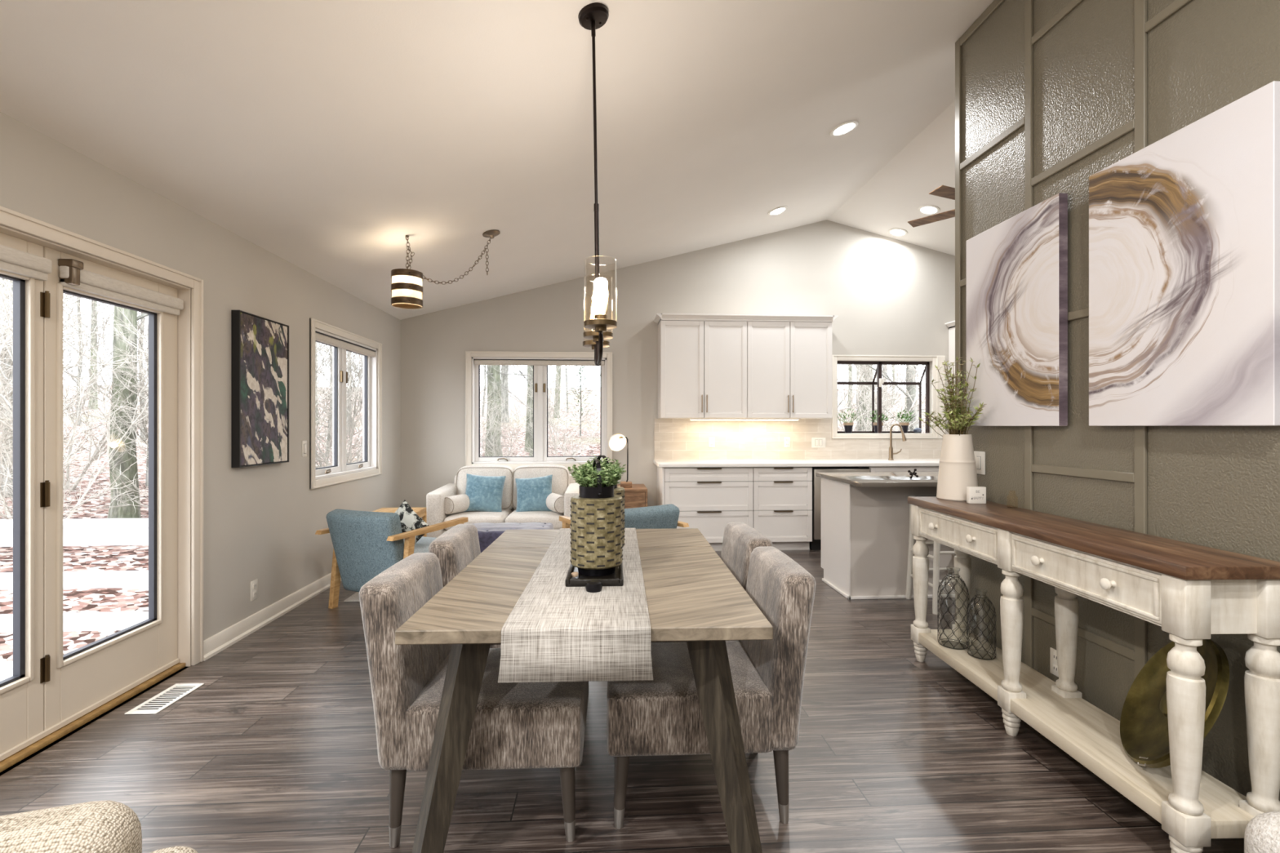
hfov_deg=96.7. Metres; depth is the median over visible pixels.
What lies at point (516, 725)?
dining chair
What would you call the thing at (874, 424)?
pot
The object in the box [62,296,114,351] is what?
bare tree
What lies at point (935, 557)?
counter stool
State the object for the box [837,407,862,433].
potted herb
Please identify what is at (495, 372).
bare tree
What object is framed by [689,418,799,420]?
light
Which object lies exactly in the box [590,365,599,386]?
bare tree
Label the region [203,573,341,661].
baseboard
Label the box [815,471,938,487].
island countertop
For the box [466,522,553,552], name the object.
ottoman
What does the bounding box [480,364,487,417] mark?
bare tree
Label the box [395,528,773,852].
dining table
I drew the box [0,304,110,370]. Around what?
bare tree
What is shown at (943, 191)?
ceiling fan
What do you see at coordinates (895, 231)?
recessed light
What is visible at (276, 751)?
floor
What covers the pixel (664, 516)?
armchair
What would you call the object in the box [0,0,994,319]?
ceiling
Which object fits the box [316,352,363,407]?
bare tree
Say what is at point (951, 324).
trim
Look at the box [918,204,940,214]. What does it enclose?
recessed light
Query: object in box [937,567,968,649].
bottle
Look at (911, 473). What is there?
ornament
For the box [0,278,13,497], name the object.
bare tree
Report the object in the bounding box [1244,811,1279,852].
armchair
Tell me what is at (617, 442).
table lamp
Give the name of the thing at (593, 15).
linear pendant
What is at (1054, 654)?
socket
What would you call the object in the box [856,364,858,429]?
bare tree
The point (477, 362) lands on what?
roller shade
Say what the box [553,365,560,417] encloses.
bare tree
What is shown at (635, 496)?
side table
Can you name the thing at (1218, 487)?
wall
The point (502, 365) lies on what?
bare tree
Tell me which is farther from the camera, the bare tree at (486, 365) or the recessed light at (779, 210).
the bare tree at (486, 365)
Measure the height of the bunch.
0.565 m
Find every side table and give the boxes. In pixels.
[372,507,426,537]
[617,484,647,508]
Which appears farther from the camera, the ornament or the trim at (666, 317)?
the trim at (666, 317)
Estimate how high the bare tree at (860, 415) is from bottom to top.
13.885 m
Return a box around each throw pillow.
[395,500,428,544]
[463,473,506,511]
[515,474,552,511]
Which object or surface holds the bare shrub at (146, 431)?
on the outdoor scenery
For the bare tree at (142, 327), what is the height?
10.040 m
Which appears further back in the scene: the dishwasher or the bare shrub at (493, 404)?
the bare shrub at (493, 404)
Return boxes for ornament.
[907,468,918,479]
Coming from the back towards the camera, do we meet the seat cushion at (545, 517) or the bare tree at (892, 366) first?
the bare tree at (892, 366)
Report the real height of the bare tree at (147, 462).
14.917 m
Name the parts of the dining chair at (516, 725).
leg, backrest, seat, leg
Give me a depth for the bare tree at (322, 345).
24.41 m
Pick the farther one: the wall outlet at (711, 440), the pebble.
the wall outlet at (711, 440)
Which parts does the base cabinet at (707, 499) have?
drawer, drawer, handle, handle, handle, drawer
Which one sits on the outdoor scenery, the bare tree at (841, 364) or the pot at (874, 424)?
the bare tree at (841, 364)
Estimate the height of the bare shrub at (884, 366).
4.699 m
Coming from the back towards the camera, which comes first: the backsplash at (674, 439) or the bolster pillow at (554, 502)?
the backsplash at (674, 439)
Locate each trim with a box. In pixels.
[653,313,838,324]
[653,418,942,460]
[944,320,955,328]
[955,0,1191,679]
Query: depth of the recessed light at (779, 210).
5.68 m
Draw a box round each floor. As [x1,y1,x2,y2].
[0,542,1244,852]
[0,661,13,681]
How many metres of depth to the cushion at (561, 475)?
6.02 m
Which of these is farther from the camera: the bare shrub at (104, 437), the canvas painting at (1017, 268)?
the bare shrub at (104, 437)
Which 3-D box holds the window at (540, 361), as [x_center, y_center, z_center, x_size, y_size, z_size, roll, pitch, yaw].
[-1.121,-0.177,6.396,1.621,1.309,0.154,0,0,-4]
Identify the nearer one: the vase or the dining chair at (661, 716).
the dining chair at (661, 716)
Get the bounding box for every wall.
[0,111,399,776]
[400,220,955,519]
[961,0,1279,800]
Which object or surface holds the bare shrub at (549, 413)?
on the outdoor scenery
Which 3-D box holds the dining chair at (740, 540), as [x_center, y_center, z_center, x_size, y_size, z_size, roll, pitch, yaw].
[0.217,0.889,2.639,0.688,0.823,0.490,0,0,-5]
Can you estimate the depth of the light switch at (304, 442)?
4.24 m
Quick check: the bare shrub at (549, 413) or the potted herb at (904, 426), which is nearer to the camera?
the potted herb at (904, 426)
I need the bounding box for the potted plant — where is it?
[567,459,626,576]
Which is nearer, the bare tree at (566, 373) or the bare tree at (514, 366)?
the bare tree at (514, 366)
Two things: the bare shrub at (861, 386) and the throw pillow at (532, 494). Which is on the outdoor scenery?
the bare shrub at (861, 386)
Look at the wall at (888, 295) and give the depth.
6.42 m
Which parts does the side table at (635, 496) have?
drawer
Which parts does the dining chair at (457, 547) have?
backrest, seat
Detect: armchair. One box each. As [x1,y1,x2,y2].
[315,509,467,608]
[559,503,688,528]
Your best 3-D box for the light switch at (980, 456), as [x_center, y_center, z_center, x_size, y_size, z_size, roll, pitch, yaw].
[1.866,0.200,3.131,0.011,0.125,0.090,0,0,-4]
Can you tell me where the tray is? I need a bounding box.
[564,560,623,592]
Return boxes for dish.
[1120,641,1174,768]
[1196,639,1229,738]
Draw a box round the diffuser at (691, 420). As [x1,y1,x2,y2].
[690,419,798,420]
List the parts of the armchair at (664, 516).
armrest, leg, backrest, armrest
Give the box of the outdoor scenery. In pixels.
[0,385,925,661]
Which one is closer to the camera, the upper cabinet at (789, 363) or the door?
the door
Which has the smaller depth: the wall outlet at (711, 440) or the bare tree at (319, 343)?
the wall outlet at (711, 440)
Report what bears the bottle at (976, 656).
on the console table at (1194, 593)
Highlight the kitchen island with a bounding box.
[815,471,955,599]
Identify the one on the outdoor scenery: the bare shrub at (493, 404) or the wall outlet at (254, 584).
the bare shrub at (493, 404)
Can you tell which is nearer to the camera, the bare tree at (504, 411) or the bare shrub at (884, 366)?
the bare shrub at (884, 366)
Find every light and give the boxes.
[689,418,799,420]
[767,205,787,215]
[829,120,858,136]
[888,227,907,235]
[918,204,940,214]
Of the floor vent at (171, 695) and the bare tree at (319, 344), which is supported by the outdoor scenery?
the bare tree at (319, 344)
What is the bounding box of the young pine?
[554,365,599,436]
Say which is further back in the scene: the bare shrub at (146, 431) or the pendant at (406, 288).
the bare shrub at (146, 431)
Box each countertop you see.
[653,458,940,467]
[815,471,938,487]
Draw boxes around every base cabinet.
[657,466,753,551]
[752,466,812,550]
[860,466,938,472]
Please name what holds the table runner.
on the dining table at (693, 597)
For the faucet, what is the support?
on the countertop at (901, 462)
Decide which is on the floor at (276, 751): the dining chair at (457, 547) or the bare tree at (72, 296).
the dining chair at (457, 547)
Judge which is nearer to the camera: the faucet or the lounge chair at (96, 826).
the lounge chair at (96, 826)
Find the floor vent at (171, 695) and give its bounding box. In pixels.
[124,683,204,714]
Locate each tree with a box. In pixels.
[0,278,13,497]
[0,278,148,519]
[0,296,113,403]
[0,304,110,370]
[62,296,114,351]
[63,297,113,426]
[68,300,114,409]
[78,302,147,441]
[107,306,148,518]
[145,428,148,486]
[315,343,515,412]
[315,345,359,424]
[315,346,360,457]
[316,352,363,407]
[317,342,565,448]
[317,343,361,426]
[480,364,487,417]
[480,364,512,402]
[480,364,526,399]
[480,364,533,456]
[480,364,569,409]
[484,364,502,456]
[501,364,509,422]
[524,365,533,452]
[548,365,599,413]
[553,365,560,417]
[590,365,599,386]
[837,364,852,408]
[837,364,924,411]
[837,364,925,431]
[837,367,924,412]
[852,366,895,403]
[853,364,873,431]
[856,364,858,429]
[857,364,863,431]
[862,364,919,431]
[882,364,890,413]
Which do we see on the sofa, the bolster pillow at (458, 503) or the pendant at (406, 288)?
the bolster pillow at (458, 503)
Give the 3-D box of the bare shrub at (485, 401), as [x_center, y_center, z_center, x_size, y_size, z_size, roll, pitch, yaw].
[-3.640,-0.001,11.228,2.265,2.741,3.096,0,0,-18]
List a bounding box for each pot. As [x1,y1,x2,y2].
[578,484,613,498]
[843,422,853,433]
[873,422,883,433]
[898,422,909,433]
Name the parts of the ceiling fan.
blade, blade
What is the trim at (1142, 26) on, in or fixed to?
attached to the wall at (1218, 487)
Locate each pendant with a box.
[391,229,500,309]
[577,2,617,366]
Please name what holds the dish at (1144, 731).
on the console table at (1194, 593)
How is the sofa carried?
on the floor at (276, 751)
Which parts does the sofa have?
arm, arm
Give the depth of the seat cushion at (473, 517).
5.50 m
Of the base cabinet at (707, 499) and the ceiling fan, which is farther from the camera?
the base cabinet at (707, 499)
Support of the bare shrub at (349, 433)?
on the outdoor scenery
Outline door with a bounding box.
[0,205,203,772]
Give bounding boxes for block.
[966,486,986,503]
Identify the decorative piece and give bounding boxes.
[913,427,921,433]
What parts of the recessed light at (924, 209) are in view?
bulb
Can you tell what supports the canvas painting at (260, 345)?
attached to the wall at (261, 522)
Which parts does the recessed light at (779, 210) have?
bulb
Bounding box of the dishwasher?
[810,466,869,550]
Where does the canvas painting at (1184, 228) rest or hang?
attached to the wall at (1218, 487)
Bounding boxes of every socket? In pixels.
[1052,652,1057,661]
[1052,663,1058,673]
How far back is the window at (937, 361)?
6.61 m
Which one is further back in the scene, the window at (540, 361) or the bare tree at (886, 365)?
the bare tree at (886, 365)
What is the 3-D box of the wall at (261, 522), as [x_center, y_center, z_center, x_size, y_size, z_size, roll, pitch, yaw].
[-2.408,0.085,1.520,0.130,2.531,9.730,0,0,-4]
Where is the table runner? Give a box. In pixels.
[497,528,653,682]
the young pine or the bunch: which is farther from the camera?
the young pine
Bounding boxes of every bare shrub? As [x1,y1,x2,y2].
[0,278,148,480]
[0,278,148,489]
[0,280,147,478]
[0,280,346,467]
[62,306,363,515]
[315,342,363,466]
[315,342,363,467]
[480,376,533,456]
[480,379,515,454]
[505,365,599,456]
[837,364,925,433]
[837,364,925,433]
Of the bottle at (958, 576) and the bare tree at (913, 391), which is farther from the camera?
the bare tree at (913, 391)
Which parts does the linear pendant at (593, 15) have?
rod, bulb, arm, bulb, lamp shade, lamp shade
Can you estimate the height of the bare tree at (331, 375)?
9.306 m
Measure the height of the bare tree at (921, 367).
10.318 m
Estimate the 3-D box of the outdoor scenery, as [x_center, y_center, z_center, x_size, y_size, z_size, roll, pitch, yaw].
[-16.692,-1.404,27.026,90.000,6.607,80.000,0,0,-4]
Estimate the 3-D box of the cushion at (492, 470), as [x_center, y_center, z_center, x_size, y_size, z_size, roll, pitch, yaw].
[-1.642,0.665,6.051,0.599,0.512,0.252,0,0,-4]
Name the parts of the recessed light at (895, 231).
bulb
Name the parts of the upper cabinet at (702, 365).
door, handle, door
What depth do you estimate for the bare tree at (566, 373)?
32.06 m
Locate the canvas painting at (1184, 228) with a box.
[1088,80,1279,426]
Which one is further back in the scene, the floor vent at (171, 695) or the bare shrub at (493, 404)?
the bare shrub at (493, 404)
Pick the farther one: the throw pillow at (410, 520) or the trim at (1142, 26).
the throw pillow at (410, 520)
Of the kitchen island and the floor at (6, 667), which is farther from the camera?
the kitchen island
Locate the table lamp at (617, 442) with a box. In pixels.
[608,433,631,488]
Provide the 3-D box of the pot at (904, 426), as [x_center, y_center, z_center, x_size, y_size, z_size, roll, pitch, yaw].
[3.132,0.015,6.745,0.114,0.125,0.114,0,0,-4]
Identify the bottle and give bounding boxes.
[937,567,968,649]
[966,589,995,660]
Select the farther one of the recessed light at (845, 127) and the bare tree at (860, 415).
the bare tree at (860, 415)
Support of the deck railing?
on the outdoor scenery
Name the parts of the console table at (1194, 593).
leg, knob, drawer, leg, knob, leg, knob, leg, drawer, knob, leg, leg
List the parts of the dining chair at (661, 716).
leg, seat, backrest, leg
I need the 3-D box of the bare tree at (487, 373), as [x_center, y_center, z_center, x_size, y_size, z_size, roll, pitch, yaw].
[-2.222,-3.619,13.542,5.541,10.138,4.604,0,0,-20]
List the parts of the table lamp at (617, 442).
bulb, lamp shade, stem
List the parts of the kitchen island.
panel, shoe molding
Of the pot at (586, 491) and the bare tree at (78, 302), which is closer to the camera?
the pot at (586, 491)
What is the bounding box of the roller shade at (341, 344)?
[315,332,375,357]
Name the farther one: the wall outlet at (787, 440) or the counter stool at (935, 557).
the wall outlet at (787, 440)
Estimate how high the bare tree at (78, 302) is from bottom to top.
10.408 m
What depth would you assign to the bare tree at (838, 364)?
34.78 m
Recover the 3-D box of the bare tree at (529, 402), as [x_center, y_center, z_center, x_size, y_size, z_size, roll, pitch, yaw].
[-3.332,-7.387,17.485,7.584,17.191,8.114,0,0,0]
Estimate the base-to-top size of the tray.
0.031 m
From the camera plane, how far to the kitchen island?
4.31 m
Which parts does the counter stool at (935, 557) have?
leg, leg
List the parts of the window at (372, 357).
sash, crank handle, shade rail, sash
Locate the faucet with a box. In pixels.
[888,423,906,460]
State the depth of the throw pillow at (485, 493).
5.76 m
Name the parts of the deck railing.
rail, rail, rail, cap rail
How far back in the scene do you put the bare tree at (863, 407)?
14.48 m
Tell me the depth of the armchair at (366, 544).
3.92 m
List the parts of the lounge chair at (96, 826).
arm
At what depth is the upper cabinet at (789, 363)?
6.17 m
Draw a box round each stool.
[906,495,955,614]
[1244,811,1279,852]
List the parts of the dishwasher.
control panel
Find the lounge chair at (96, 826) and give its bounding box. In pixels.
[0,800,198,852]
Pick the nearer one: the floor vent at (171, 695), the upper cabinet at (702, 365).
the floor vent at (171, 695)
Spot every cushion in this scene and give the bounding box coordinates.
[444,509,511,530]
[456,464,513,509]
[504,509,564,528]
[512,464,569,509]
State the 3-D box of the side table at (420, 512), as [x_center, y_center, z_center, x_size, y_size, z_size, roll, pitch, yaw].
[-2.141,1.020,4.998,0.400,0.560,0.400,0,0,-4]
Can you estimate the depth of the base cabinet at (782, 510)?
5.90 m
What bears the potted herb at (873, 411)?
on the window at (937, 361)
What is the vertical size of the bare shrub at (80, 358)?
4.699 m
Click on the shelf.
(1089, 735)
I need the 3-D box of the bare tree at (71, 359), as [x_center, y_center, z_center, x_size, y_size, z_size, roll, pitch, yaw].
[-13.215,-4.383,12.704,5.646,11.161,5.494,0,0,-23]
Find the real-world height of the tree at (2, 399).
3.916 m
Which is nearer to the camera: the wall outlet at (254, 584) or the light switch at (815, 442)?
the wall outlet at (254, 584)
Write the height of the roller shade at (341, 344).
0.059 m
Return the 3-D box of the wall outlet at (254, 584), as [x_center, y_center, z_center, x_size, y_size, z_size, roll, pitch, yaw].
[-2.469,1.047,3.641,0.010,0.125,0.070,0,0,-4]
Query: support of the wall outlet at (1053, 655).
attached to the wall at (1218, 487)
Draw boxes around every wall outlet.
[250,578,257,601]
[708,437,715,447]
[784,437,790,447]
[1049,647,1058,677]
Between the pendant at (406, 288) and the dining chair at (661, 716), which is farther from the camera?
the pendant at (406, 288)
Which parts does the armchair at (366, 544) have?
armrest, leg, backrest, leg, seat, armrest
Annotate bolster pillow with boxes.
[444,493,469,514]
[546,492,564,513]
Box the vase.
[936,434,977,501]
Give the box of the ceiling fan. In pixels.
[907,185,955,227]
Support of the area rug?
on the floor at (276, 751)
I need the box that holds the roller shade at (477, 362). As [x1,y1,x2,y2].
[474,360,604,365]
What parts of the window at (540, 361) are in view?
sash, shade rail, sash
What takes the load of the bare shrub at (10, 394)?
on the outdoor scenery
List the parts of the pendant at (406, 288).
chain, bulb, chain, chain, chain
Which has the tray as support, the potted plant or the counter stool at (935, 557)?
the potted plant
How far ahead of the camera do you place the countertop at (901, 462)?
5.93 m
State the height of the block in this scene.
0.085 m
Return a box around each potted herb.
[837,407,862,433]
[866,409,891,433]
[891,408,915,433]
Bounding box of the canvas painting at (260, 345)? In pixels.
[231,310,288,467]
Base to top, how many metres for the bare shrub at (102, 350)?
3.524 m
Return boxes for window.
[309,317,382,488]
[465,351,612,469]
[831,355,945,438]
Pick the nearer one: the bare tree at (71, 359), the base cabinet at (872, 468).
the base cabinet at (872, 468)
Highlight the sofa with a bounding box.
[426,464,581,537]
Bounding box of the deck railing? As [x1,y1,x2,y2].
[0,518,148,632]
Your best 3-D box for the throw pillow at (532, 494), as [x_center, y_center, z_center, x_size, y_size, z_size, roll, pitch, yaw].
[-1.086,0.700,5.844,0.428,0.400,0.203,0,0,2]
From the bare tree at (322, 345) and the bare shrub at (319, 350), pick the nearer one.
the bare shrub at (319, 350)
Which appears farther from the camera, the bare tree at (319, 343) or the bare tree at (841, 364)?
the bare tree at (841, 364)
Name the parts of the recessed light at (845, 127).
bulb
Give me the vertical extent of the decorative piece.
0.066 m
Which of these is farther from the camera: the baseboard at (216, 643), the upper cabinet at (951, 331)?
the upper cabinet at (951, 331)
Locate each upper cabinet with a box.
[657,320,746,418]
[744,321,831,418]
[948,327,955,410]
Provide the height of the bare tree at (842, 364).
11.134 m
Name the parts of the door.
glazing molding, glazing molding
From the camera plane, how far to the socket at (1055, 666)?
2.60 m
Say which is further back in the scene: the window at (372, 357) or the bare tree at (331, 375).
the bare tree at (331, 375)
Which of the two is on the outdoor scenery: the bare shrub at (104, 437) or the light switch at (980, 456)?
the bare shrub at (104, 437)
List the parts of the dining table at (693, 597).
leg, leg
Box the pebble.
[571,571,577,577]
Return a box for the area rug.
[343,591,359,602]
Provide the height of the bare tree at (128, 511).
10.758 m
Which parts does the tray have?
handle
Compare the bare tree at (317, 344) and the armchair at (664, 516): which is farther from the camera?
the bare tree at (317, 344)
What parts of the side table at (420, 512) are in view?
leg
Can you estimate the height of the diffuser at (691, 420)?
0.011 m
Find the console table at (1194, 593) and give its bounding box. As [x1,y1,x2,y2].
[907,496,1279,852]
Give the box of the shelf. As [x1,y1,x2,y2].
[918,629,1253,838]
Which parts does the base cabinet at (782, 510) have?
drawer, drawer, drawer, handle, handle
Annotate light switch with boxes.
[302,440,306,457]
[811,437,825,447]
[973,451,985,475]
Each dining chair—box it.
[358,552,588,848]
[428,524,586,728]
[607,546,816,829]
[720,522,773,591]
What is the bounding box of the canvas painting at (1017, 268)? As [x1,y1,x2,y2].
[966,193,1067,426]
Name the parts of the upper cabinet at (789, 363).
door, handle, handle, door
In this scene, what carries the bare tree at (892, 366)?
on the outdoor scenery
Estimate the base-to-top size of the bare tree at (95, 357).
12.205 m
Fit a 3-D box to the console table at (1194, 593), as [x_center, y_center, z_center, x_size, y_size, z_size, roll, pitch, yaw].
[1.681,0.848,2.406,0.350,0.905,1.605,0,0,-1]
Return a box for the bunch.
[918,356,986,436]

